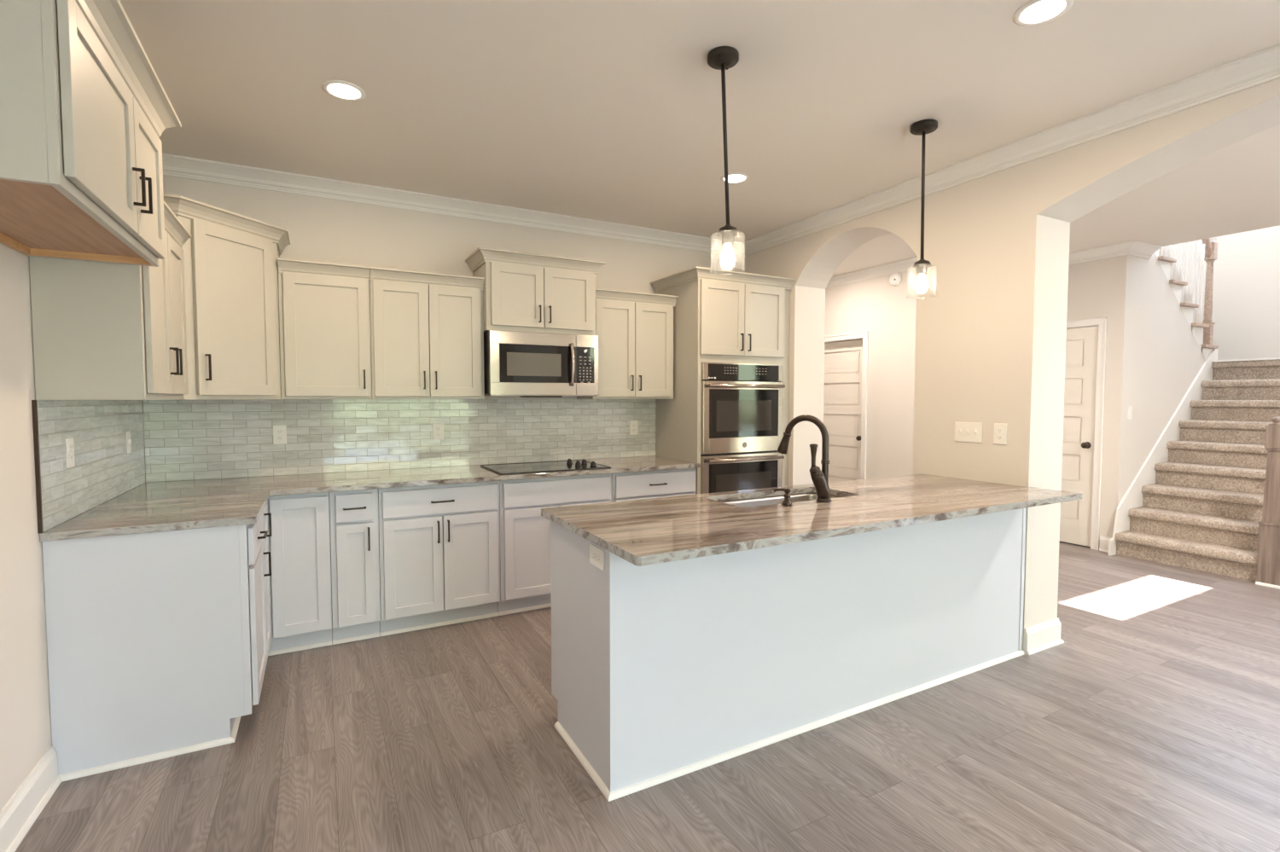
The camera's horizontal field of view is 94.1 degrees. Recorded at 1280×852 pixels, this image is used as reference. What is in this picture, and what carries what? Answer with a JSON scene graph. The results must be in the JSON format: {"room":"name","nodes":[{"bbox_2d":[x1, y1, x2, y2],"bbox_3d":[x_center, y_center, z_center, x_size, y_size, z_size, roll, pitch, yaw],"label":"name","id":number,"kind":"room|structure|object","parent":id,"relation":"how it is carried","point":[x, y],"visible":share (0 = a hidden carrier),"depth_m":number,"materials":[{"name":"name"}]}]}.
{"room":"kitchen","nodes":[
{"label":"kitchen","id":0,"kind":"room"},
{"bbox_2d":[0,242,52,811],"bbox_3d":[-0.979,0.029,-0.196,0.150,2.743,8.000,-1,3,-28],"label":"wall","id":1,"kind":"structure","parent":0,"point":[25,706],"depth_m":1.97,"materials":[{"name":"beige paint"}]},
{"bbox_2d":[0,745,61,851],"bbox_3d":[-0.561,1.359,-0.724,0.028,0.135,6.565,-1,3,-28],"label":"baseboard","id":2,"kind":"structure","parent":1,"relation":"attached to","point":[18,816],"depth_m":1.95,"materials":[{"name":"paint"}]},
{"bbox_2d":[31,400,145,534],"bbox_3d":[-2.457,0.114,2.726,0.010,0.470,1.450,-1,3,-28],"label":"backsplash","id":3,"kind":"structure","parent":1,"relation":"attached to","point":[103,471],"depth_m":2.50,"materials":[{"name":"tile"}]},
{"bbox_2d":[64,437,75,468],"bbox_3d":[-2.250,0.106,2.355,0.008,0.116,0.072,-1,3,-28],"label":"electrical outlet","id":4,"kind":"object","parent":3,"relation":"attached to","point":[69,442],"visible":1,"depth_m":2.34,"materials":[{"name":"white plastic"}]},
{"bbox_2d":[69,443,73,451],"bbox_3d":[-2.248,0.086,2.355,0.004,0.028,0.032,-1,3,-28],"label":"receptacle","id":5,"kind":"object","parent":4,"relation":"attached to","point":[71,445],"depth_m":2.36,"materials":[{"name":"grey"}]},
{"bbox_2d":[69,453,73,461],"bbox_3d":[-2.248,0.126,2.357,0.004,0.028,0.032,-1,3,-28],"label":"receptacle","id":6,"kind":"object","parent":4,"relation":"attached to","point":[71,455],"depth_m":2.36,"materials":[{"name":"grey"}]},
{"bbox_2d":[125,430,131,453],"bbox_3d":[-2.634,0.084,3.076,0.016,0.116,0.072,-1,3,-28],"label":"light switch","id":7,"kind":"object","parent":3,"relation":"attached to","point":[128,440],"visible":1,"depth_m":3.06,"materials":[{"name":"white plastic"}]},
{"bbox_2d":[0,0,181,267],"bbox_3d":[-1.703,-0.860,1.729,0.433,0.570,1.125,-1,3,-28],"label":"upper cabinet","id":8,"kind":"object","parent":1,"relation":"attached to","point":[84,109],"visible":1,"depth_m":1.58,"materials":[{"name":"paint"}]},
{"bbox_2d":[29,201,191,400],"bbox_3d":[-2.148,-0.506,2.491,0.356,0.791,0.738,-1,3,-28],"label":"upper cabinet","id":9,"kind":"object","parent":1,"relation":"attached to","point":[101,331],"visible":0.84,"depth_m":2.19,"materials":[{"name":"paint"}]},
{"bbox_2d":[142,175,743,482],"bbox_3d":[-0.906,-0.189,4.467,4.705,2.743,0.150,-1,3,-28],"label":"wall","id":10,"kind":"structure","parent":0,"point":[320,229],"depth_m":4.01,"materials":[{"name":"beige paint"}]},
{"bbox_2d":[163,193,290,399],"bbox_3d":[-2.301,-0.623,3.183,0.746,0.961,0.746,-1,3,-28],"label":"upper cabinet","id":11,"kind":"object","parent":10,"relation":"attached to","point":[230,258],"visible":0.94,"depth_m":3.10,"materials":[{"name":"paint"}]},
{"bbox_2d":[277,257,372,399],"bbox_3d":[-1.906,-0.559,3.621,0.474,0.791,0.356,-1,3,-28],"label":"upper cabinet","id":12,"kind":"object","parent":10,"relation":"attached to","point":[324,313],"visible":1,"depth_m":3.49,"materials":[{"name":"paint"}]},
{"bbox_2d":[143,399,655,482],"bbox_3d":[-1.335,0.048,4.156,3.324,0.469,0.008,-1,3,-28],"label":"backsplash","id":13,"kind":"structure","parent":10,"relation":"attached to","point":[185,439],"depth_m":3.94,"materials":[{"name":"tile"}]},
{"bbox_2d":[273,425,286,444],"bbox_3d":[-2.218,0.054,3.672,0.072,0.116,0.008,-1,3,-28],"label":"electrical outlet","id":14,"kind":"object","parent":13,"relation":"attached to","point":[279,432],"visible":1,"depth_m":3.67,"materials":[{"name":"white plastic"}]},
{"bbox_2d":[276,429,282,434],"bbox_3d":[-2.217,0.034,3.669,0.032,0.028,0.004,-1,3,-28],"label":"receptacle","id":15,"kind":"object","parent":14,"relation":"attached to","point":[278,431],"depth_m":3.67,"materials":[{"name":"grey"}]},
{"bbox_2d":[276,436,283,440],"bbox_3d":[-2.217,0.074,3.671,0.032,0.028,0.004,-1,3,-28],"label":"receptacle","id":16,"kind":"object","parent":14,"relation":"attached to","point":[278,438],"depth_m":3.67,"materials":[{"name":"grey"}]},
{"bbox_2d":[432,423,443,440],"bbox_3d":[-1.393,0.038,4.116,0.072,0.116,0.008,-1,3,-28],"label":"electrical outlet","id":17,"kind":"object","parent":13,"relation":"attached to","point":[438,428],"visible":1,"depth_m":4.11,"materials":[{"name":"white plastic"}]},
{"bbox_2d":[629,420,637,435],"bbox_3d":[-0.050,0.013,4.839,0.072,0.116,0.008,-1,3,-28],"label":"electrical outlet","id":18,"kind":"object","parent":13,"relation":"attached to","point":[633,424],"visible":1,"depth_m":4.83,"materials":[{"name":"white plastic"}]},
{"bbox_2d":[369,267,484,399],"bbox_3d":[-1.395,-0.572,3.896,0.684,0.791,0.356,-1,3,-28],"label":"upper cabinet","id":19,"kind":"object","parent":10,"relation":"attached to","point":[427,328],"visible":0.98,"depth_m":3.75,"materials":[{"name":"paint"}]},
{"bbox_2d":[465,247,605,336],"bbox_3d":[-0.732,-0.901,4.199,0.891,0.514,0.424,-1,3,-28],"label":"upper cabinet","id":20,"kind":"object","parent":10,"relation":"attached to","point":[523,292],"visible":0.98,"depth_m":4.02,"materials":[{"name":"paint"}]},
{"bbox_2d":[483,330,598,397],"bbox_3d":[-0.718,-0.420,4.199,0.768,0.434,0.459,-1,3,-28],"label":"microwave","id":21,"kind":"object","parent":20,"relation":"attached to","point":[523,364],"visible":0.98,"depth_m":4.02,"materials":[{"name":"silver metal"}]},
{"bbox_2d":[576,288,678,399],"bbox_3d":[-0.096,-0.604,4.594,0.696,0.791,0.356,-1,3,-28],"label":"upper cabinet","id":22,"kind":"object","parent":10,"relation":"attached to","point":[634,330],"visible":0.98,"depth_m":4.46,"materials":[{"name":"paint"}]},
{"bbox_2d":[14,541,1279,851],"bbox_3d":[2.975,1.295,3.387,10.450,0.120,10.750,-1,3,-28],"label":"floor","id":23,"kind":"structure","parent":0,"point":[1154,725],"depth_m":2.27,"materials":[{"name":"wood"}]},
{"bbox_2d":[42,512,271,782],"bbox_3d":[-1.956,0.833,2.518,0.660,0.883,0.525,-1,3,-28],"label":"base cabinet","id":24,"kind":"object","parent":23,"relation":"on","point":[157,644],"visible":0.95,"depth_m":2.28,"materials":[{"name":"paint"}]},
{"bbox_2d":[261,492,332,658],"bbox_3d":[-2.186,0.801,3.215,0.916,0.883,0.916,-1,3,-28],"label":"base cabinet","id":25,"kind":"object","parent":23,"relation":"on","point":[299,606],"visible":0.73,"depth_m":3.22,"materials":[{"name":"paint"}]},
{"bbox_2d":[39,455,700,541],"bbox_3d":[-0.996,0.328,3.530,3.332,0.030,1.450,-1,3,-28],"label":"countertop","id":26,"kind":"structure","parent":25,"relation":"on","point":[165,506],"depth_m":3.04,"materials":[{"name":"brown stone"}]},
{"bbox_2d":[480,459,610,475],"bbox_3d":[-0.657,0.264,4.120,0.758,0.043,0.533,-1,3,-28],"label":"cooktop","id":27,"kind":"object","parent":26,"relation":"in","point":[569,465],"visible":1,"depth_m":4.08,"materials":[{"name":"black glass"}]},
{"bbox_2d":[328,488,380,645],"bbox_3d":[-1.733,0.782,3.603,0.245,0.883,0.660,-1,3,-28],"label":"base cabinet","id":28,"kind":"object","parent":23,"relation":"on","point":[353,514],"visible":1,"depth_m":3.35,"materials":[{"name":"paint"}]},
{"bbox_2d":[378,481,500,636],"bbox_3d":[-1.317,0.772,3.827,0.693,0.883,0.660,-1,3,-28],"label":"base cabinet","id":29,"kind":"object","parent":23,"relation":"on","point":[439,544],"visible":1,"depth_m":3.56,"materials":[{"name":"paint"}]},
{"bbox_2d":[497,473,611,616],"bbox_3d":[-0.668,0.756,4.176,0.777,0.883,0.660,-1,3,-28],"label":"base cabinet","id":30,"kind":"object","parent":23,"relation":"on","point":[525,534],"visible":0.39,"depth_m":3.83,"materials":[{"name":"paint"}]},
{"bbox_2d":[611,467,695,502],"bbox_3d":[-0.020,0.739,4.524,0.688,0.883,0.660,-1,3,-28],"label":"drawer","id":31,"kind":"object","parent":23,"relation":"on","point":[658,484],"visible":0.22,"depth_m":4.23,"materials":[{"name":"paint"}]},
{"bbox_2d":[650,266,796,494],"bbox_3d":[0.658,-0.002,4.845,0.948,2.334,0.679,-1,3,-28],"label":"tall cabinet","id":32,"kind":"object","parent":23,"relation":"on","point":[730,317],"visible":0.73,"depth_m":4.54,"materials":[{"name":"paint"}]},
{"bbox_2d":[700,361,785,494],"bbox_3d":[0.668,0.188,4.823,0.764,1.357,0.666,-1,3,-28],"label":"double oven","id":33,"kind":"object","parent":32,"relation":"in","point":[741,406],"visible":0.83,"depth_m":4.55,"materials":[{"name":"silver metal"}]},
{"bbox_2d":[550,507,1026,802],"bbox_3d":[0.832,0.815,2.920,2.496,0.883,0.666,-1,3,-28],"label":"kitchen island","id":34,"kind":"object","parent":23,"relation":"on","point":[661,672],"visible":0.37,"depth_m":2.41,"materials":[{"name":"paint"}]},
{"bbox_2d":[589,543,604,570],"bbox_3d":[-0.155,0.468,2.128,0.008,0.072,0.116,-1,3,-28],"label":"electrical outlet","id":35,"kind":"object","parent":34,"relation":"attached to","point":[596,555],"visible":1,"depth_m":2.12,"materials":[{"name":"white plastic"}]},
{"bbox_2d":[591,551,595,560],"bbox_3d":[-0.166,0.467,2.144,0.004,0.028,0.032,-1,3,-28],"label":"receptacle","id":36,"kind":"object","parent":35,"relation":"attached to","point":[593,553],"depth_m":2.14,"materials":[{"name":"grey plastic"}]},
{"bbox_2d":[595,553,599,563],"bbox_3d":[-0.147,0.469,2.109,0.004,0.028,0.032,-1,3,-28],"label":"receptacle","id":37,"kind":"object","parent":35,"relation":"attached to","point":[597,555],"depth_m":2.11,"materials":[{"name":"grey plastic"}]},
{"bbox_2d":[541,474,1082,566],"bbox_3d":[0.897,0.363,2.787,2.532,0.030,0.890,-1,3,-28],"label":"island countertop","id":38,"kind":"structure","parent":34,"relation":"on","point":[654,531],"depth_m":2.48,"materials":[{"name":"brown stone"}]},
{"bbox_2d":[720,492,842,507],"bbox_3d":[0.701,0.485,2.920,0.800,0.225,0.380,-1,3,-28],"label":"sink","id":39,"kind":"object","parent":38,"relation":"in","point":[758,502],"visible":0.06,"depth_m":3.09,"materials":[{"name":"metal"}]},
{"bbox_2d":[773,488,792,506],"bbox_3d":[0.647,0.316,2.682,0.050,0.074,0.087,-1,3,-28],"label":"soap dispenser","id":40,"kind":"object","parent":38,"relation":"on","point":[787,502],"visible":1,"depth_m":2.65,"materials":[{"name":"brown metal"}]},
{"bbox_2d":[776,414,831,503],"bbox_3d":[0.776,0.146,2.824,0.122,0.400,0.276,-1,3,-28],"label":"kitchen faucet","id":41,"kind":"object","parent":38,"relation":"on","point":[820,479],"visible":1,"depth_m":2.73,"materials":[{"name":"brown metal"}]},
{"bbox_2d":[1107,349,1279,581],"bbox_3d":[5.787,0.179,5.413,3.070,1.919,1.240,-1,3,-28],"label":"staircase","id":42,"kind":"structure","parent":23,"relation":"on","point":[1195,502],"depth_m":5.33,"materials":[{"name":"beige carpet"}]},
{"bbox_2d":[1255,417,1279,589],"bbox_3d":[4.696,0.559,4.404,0.144,1.254,0.144,-1,3,-28],"label":"newel post","id":43,"kind":"object","parent":23,"relation":"on","point":[1268,558],"visible":1,"depth_m":4.39,"materials":[{"name":"brown wood"}]},
{"bbox_2d":[119,0,1279,276],"bbox_3d":[1.760,-1.599,2.597,7.690,0.250,10.750,-1,3,-28],"label":"ceiling","id":44,"kind":"structure","parent":0,"point":[611,111],"depth_m":2.64,"materials":[{"name":"white paint"}]},
{"bbox_2d":[321,80,366,101],"bbox_3d":[-1.300,-1.472,2.619,0.176,0.006,0.176,-1,3,-28],"label":"recessed light","id":45,"kind":"object","parent":44,"relation":"in","point":[345,90],"visible":1,"depth_m":2.61,"materials":[{"name":"paint"}]},
{"bbox_2d":[707,46,744,275],"bbox_3d":[0.343,-1.042,2.376,0.162,0.842,0.140,-1,3,-28],"label":"pendant lamp","id":46,"kind":"object","parent":44,"relation":"hanging from","point":[723,58],"visible":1,"depth_m":2.36,"materials":[{"name":"brown metal"}]},
{"bbox_2d":[720,172,749,183],"bbox_3d":[0.582,-1.520,3.660,0.176,0.006,0.176,-1,3,-28],"label":"recessed light","id":47,"kind":"object","parent":44,"relation":"in","point":[736,177],"visible":0.88,"depth_m":3.64,"materials":[{"name":"paint"}]},
{"bbox_2d":[906,119,937,299],"bbox_3d":[1.411,-1.070,2.970,0.140,0.842,0.140,-1,3,-28],"label":"pendant lamp","id":48,"kind":"object","parent":44,"relation":"hanging from","point":[922,127],"visible":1,"depth_m":2.96,"materials":[{"name":"brown metal"}]},
{"bbox_2d":[1012,0,1073,26],"bbox_3d":[1.402,-1.446,2.076,0.176,0.006,0.176,-1,3,-28],"label":"recessed light","id":49,"kind":"object","parent":44,"relation":"in","point":[1033,13],"visible":1,"depth_m":2.08,"materials":[{"name":"paint"}]},
{"bbox_2d":[824,268,917,478],"bbox_3d":[2.110,-0.309,7.042,0.120,2.743,3.070,-1,3,-28],"label":"wall","id":50,"kind":"structure","parent":0,"point":[875,306],"depth_m":6.13,"materials":[{"name":"beige paint"}]},
{"bbox_2d":[823,331,868,482],"bbox_3d":[2.250,0.026,6.774,0.140,2.098,0.896,-1,3,-28],"label":"door","id":51,"kind":"structure","parent":50,"relation":"in","point":[846,356],"depth_m":6.69,"materials":[{"name":"paint"}]},
{"bbox_2d":[826,256,917,288],"bbox_3d":[2.018,-1.629,6.930,0.090,0.094,3.070,-1,3,-28],"label":"trim","id":52,"kind":"structure","parent":50,"relation":"attached to","point":[900,265],"depth_m":6.18,"materials":[{"name":"paint"}]},
{"bbox_2d":[889,273,901,285],"bbox_3d":[2.558,-1.475,5.989,0.038,0.132,0.132,-1,3,-28],"label":"smoke detector","id":53,"kind":"object","parent":50,"relation":"attached to","point":[895,278],"visible":1,"depth_m":5.97,"materials":[{"name":"white plastic"}]},
{"bbox_2d":[742,77,1279,651],"bbox_3d":[2.954,-0.070,1.920,0.325,2.743,8.000,-1,3,-28],"label":"wall","id":54,"kind":"structure","parent":0,"point":[991,342],"depth_m":3.33,"materials":[{"name":"beige paint"}]},
{"bbox_2d":[162,44,1279,256],"bbox_3d":[0.949,-1.341,0.779,4.230,0.094,8.000,-1,3,-28],"label":"trim","id":55,"kind":"structure","parent":54,"relation":"attached to","point":[1262,66],"depth_m":3.56,"materials":[{"name":"paint"}]},
{"bbox_2d":[954,422,982,442],"bbox_3d":[1.919,0.036,3.490,0.016,0.116,0.164,-1,3,-28],"label":"light switch","id":56,"kind":"object","parent":54,"relation":"attached to","point":[964,432],"visible":1,"depth_m":3.48,"materials":[{"name":"white plastic"}]},
{"bbox_2d":[993,423,1006,444],"bbox_3d":[2.010,0.044,3.329,0.008,0.116,0.072,-1,3,-28],"label":"electrical outlet","id":57,"kind":"object","parent":54,"relation":"attached to","point":[1000,430],"visible":1,"depth_m":3.33,"materials":[{"name":"white plastic"}]},
{"bbox_2d":[996,428,1002,433],"bbox_3d":[2.008,0.024,3.326,0.004,0.028,0.032,-1,3,-28],"label":"receptacle","id":58,"kind":"object","parent":57,"relation":"attached to","point":[998,430],"depth_m":3.33,"materials":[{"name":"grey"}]},
{"bbox_2d":[996,435,1002,440],"bbox_3d":[2.008,0.064,3.328,0.004,0.028,0.032,-1,3,-28],"label":"receptacle","id":59,"kind":"object","parent":57,"relation":"attached to","point":[998,437],"depth_m":3.33,"materials":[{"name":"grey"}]},
{"bbox_2d":[1024,617,1064,655],"bbox_3d":[2.084,1.153,3.630,0.348,0.140,0.738,-1,3,-28],"label":"baseboard","id":60,"kind":"structure","parent":54,"relation":"attached to","point":[1042,637],"depth_m":3.30,"materials":[{"name":"paint"}]},
{"bbox_2d":[1066,254,1134,548],"bbox_3d":[4.071,-0.250,5.764,0.120,2.743,1.040,-1,3,-28],"label":"wall","id":61,"kind":"structure","parent":0,"point":[1099,288],"depth_m":5.35,"materials":[{"name":"beige paint"}]},
{"bbox_2d":[1059,317,1106,550],"bbox_3d":[3.989,0.061,5.803,0.114,2.118,0.896,-1,3,-28],"label":"door","id":62,"kind":"structure","parent":61,"relation":"in","point":[1085,340],"depth_m":5.56,"materials":[{"name":"paint"}]},
{"bbox_2d":[1099,535,1111,552],"bbox_3d":[4.223,1.073,5.386,0.028,0.135,0.120,-1,3,-28],"label":"baseboard","id":63,"kind":"structure","parent":61,"relation":"attached to","point":[1103,540],"depth_m":5.40,"materials":[{"name":"paint"}]},
{"bbox_2d":[1068,239,1161,265],"bbox_3d":[4.173,-1.572,5.707,0.485,0.094,1.130,-1,3,-28],"label":"trim","id":64,"kind":"structure","parent":61,"relation":"attached to","point":[1137,248],"depth_m":5.31,"materials":[{"name":"paint"}]},
{"bbox_2d":[1124,253,1205,494],"bbox_3d":[5.094,-0.251,5.793,1.710,2.743,0.120,-1,3,-28],"label":"wall","id":65,"kind":"structure","parent":0,"point":[1166,357],"depth_m":5.53,"materials":[{"name":"beige paint"}]},
{"bbox_2d":[1127,406,1132,419],"bbox_3d":[4.400,-0.119,5.348,0.072,0.116,0.016,-1,3,-28],"label":"light switch","id":66,"kind":"object","parent":65,"relation":"attached to","point":[1130,408],"visible":1,"depth_m":5.34,"materials":[{"name":"white plastic"}]},
{"bbox_2d":[1154,237,1218,360],"bbox_3d":[5.022,-1.668,6.140,1.534,2.255,0.985,-1,3,-28],"label":"stair railing","id":67,"kind":"object","parent":65,"relation":"attached to","point":[1203,332],"visible":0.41,"depth_m":5.89,"materials":[{"name":"paint"}]},
{"bbox_2d":[1161,225,1279,422],"bbox_3d":[7.453,-1.526,5.697,0.150,5.300,4.500,-1,3,-28],"label":"wall","id":68,"kind":"structure","parent":0,"point":[1246,315],"depth_m":6.72,"materials":[{"name":"beige paint"}]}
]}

